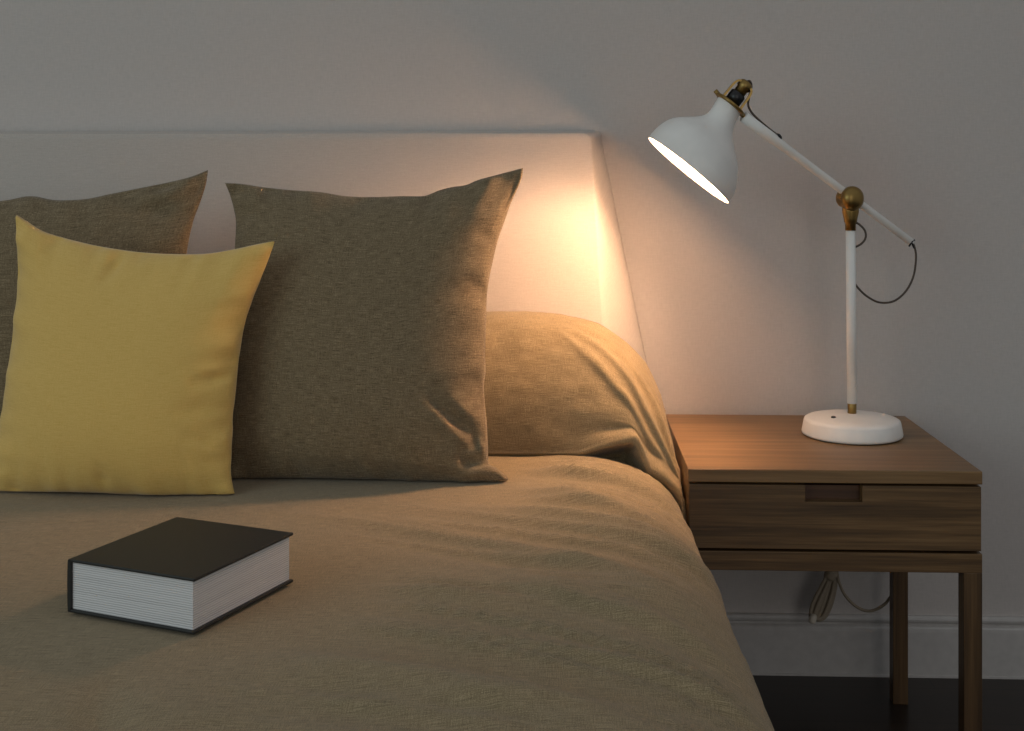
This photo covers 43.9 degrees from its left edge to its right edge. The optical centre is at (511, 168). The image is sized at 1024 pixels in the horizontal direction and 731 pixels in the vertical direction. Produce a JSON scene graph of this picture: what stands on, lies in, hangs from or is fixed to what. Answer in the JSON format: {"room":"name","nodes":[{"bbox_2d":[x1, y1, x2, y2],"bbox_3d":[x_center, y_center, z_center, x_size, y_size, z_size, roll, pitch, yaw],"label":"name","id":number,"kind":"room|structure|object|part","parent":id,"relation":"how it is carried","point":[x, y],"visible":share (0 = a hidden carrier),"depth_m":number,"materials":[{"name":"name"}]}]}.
{"room":"bedroom","nodes":[
{"label":"bedroom","id":0,"kind":"room"},
{"bbox_2d":[0,0,1023,615],"bbox_3d":[-0.007,-0.445,2.362,6.200,2.700,0.120,0,0,2],"label":"wall","id":1,"kind":"structure","parent":0,"point":[917,106],"depth_m":2.29,"materials":[{"name":"paint"}]},
{"bbox_2d":[726,612,1023,678],"bbox_3d":[-0.010,0.852,2.295,6.200,0.107,0.014,0,0,2],"label":"baseboard","id":2,"kind":"structure","parent":1,"relation":"attached to","point":[771,644],"depth_m":2.27,"materials":[{"name":"paint"}]},
{"bbox_2d":[753,675,1023,730],"bbox_3d":[-0.103,0.930,-0.086,6.200,0.050,5.020,0,0,2],"label":"floor","id":3,"kind":"structure","parent":0,"point":[791,703],"depth_m":2.15,"materials":[{"name":"brown wood"}]},
{"bbox_2d":[0,131,646,363],"bbox_3d":[-0.695,0.418,1.261,1.832,0.974,2.126,0,0,2],"label":"headboard","id":4,"kind":"object","parent":3,"relation":"on","point":[559,249],"visible":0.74,"depth_m":2.22,"materials":[{"name":"fabric"}]},
{"bbox_2d":[0,311,774,730],"bbox_3d":[-0.673,0.515,1.164,1.857,0.554,2.032,0,0,2],"label":"bedspread","id":5,"kind":"object","parent":4,"relation":"on","point":[575,590],"visible":0.62,"depth_m":1.29,"materials":[{"name":"fabric"}]},
{"bbox_2d":[0,170,207,415],"bbox_3d":[-0.829,0.222,1.950,0.747,0.441,0.171,0,0,2],"label":"pillow","id":6,"kind":"object","parent":5,"relation":"on","point":[159,218],"visible":0.32,"depth_m":1.97,"materials":[{"name":"brown fabric"}]},
{"bbox_2d":[0,214,274,494],"bbox_3d":[-0.535,0.254,1.771,0.391,0.378,0.149,0,0,2],"label":"cushion","id":7,"kind":"object","parent":5,"relation":"on","point":[122,370],"visible":1,"depth_m":1.73,"materials":[{"name":"yellow fabric"}]},
{"bbox_2d":[67,517,292,634],"bbox_3d":[-0.338,0.415,1.312,0.155,0.053,0.169,0,0,24],"label":"book","id":8,"kind":"object","parent":5,"relation":"on","point":[179,574],"visible":1,"depth_m":1.26,"materials":[{"name":"black paper"}]},
{"bbox_2d":[225,168,522,481],"bbox_3d":[-0.215,0.221,1.863,0.458,0.444,0.190,0,0,2],"label":"pillow","id":9,"kind":"object","parent":5,"relation":"on","point":[362,355],"visible":0.91,"depth_m":1.81,"materials":[{"name":"brown fabric"}]},
{"bbox_2d":[666,414,981,730],"bbox_3d":[0.479,0.672,2.059,0.425,0.466,0.416,0,0,2],"label":"nightstand","id":10,"kind":"object","parent":3,"relation":"on","point":[760,493],"visible":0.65,"depth_m":1.86,"materials":[{"name":"brown wood"}]},
{"bbox_3d":[0.276,0.523,2.076,0.017,0.129,0.394,0,0,2],"label":"panel","id":11,"kind":"part","parent":10,"relation":"part of","materials":[{"name":"brown wood"}]},
{"bbox_2d":[649,79,916,444],"bbox_3d":[0.455,0.149,2.059,0.501,0.581,0.163,0,0,-18],"label":"desk lamp","id":12,"kind":"object","parent":10,"relation":"on","point":[702,147],"visible":1,"depth_m":2.02,"materials":[{"name":"white metal"}]},
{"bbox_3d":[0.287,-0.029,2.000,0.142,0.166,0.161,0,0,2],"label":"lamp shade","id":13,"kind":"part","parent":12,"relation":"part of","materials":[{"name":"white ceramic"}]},
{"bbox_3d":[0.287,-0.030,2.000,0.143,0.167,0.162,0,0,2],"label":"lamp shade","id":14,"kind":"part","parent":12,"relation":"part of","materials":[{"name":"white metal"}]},
{"bbox_2d":[726,79,751,105],"bbox_3d":[0.357,-0.119,2.001,0.042,0.047,0.026,0,0,2],"label":"socket","id":15,"kind":"object","parent":12,"relation":"attached to","point":[735,97],"depth_m":1.99,"materials":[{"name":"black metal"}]},
{"bbox_3d":[0.520,0.020,2.074,0.316,0.219,0.182,0,0,2],"label":"arm","id":16,"kind":"part","parent":12,"relation":"part of","materials":[{"name":"white metal"}]},
{"bbox_3d":[0.556,0.048,2.086,0.041,0.041,0.038,0,0,-27],"label":"pivot knob","id":17,"kind":"part","parent":12,"relation":"part of","materials":[{"name":"gold metal"}]},
{"bbox_3d":[0.471,0.508,1.861,0.422,0.094,0.018,0,0,2],"label":"drawer","id":18,"kind":"part","parent":10,"relation":"part of","materials":[{"name":"brown wood"}]},
{"bbox_3d":[0.477,0.573,1.862,0.413,0.028,0.021,0,0,2],"label":"rail","id":19,"kind":"part","parent":10,"relation":"part of","materials":[{"name":"brown wood"}]},
{"bbox_2d":[808,571,889,623],"bbox_3d":[0.593,0.735,2.190,0.167,0.101,0.031,0,0,2],"label":"power cord","id":20,"kind":"object","parent":10,"relation":"hanging from","point":[821,605],"visible":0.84,"depth_m":2.19,"materials":[{"name":"plastic"}]},
{"bbox_3d":[0.657,0.746,2.158,0.025,0.318,0.025,0,0,2],"label":"leg","id":21,"kind":"part","parent":10,"relation":"part of","materials":[{"name":"brown wood"}]},
{"bbox_3d":[0.670,0.746,1.857,0.026,0.318,0.026,0,0,2],"label":"leg","id":22,"kind":"part","parent":10,"relation":"part of","materials":[{"name":"brown wood"}]}
]}

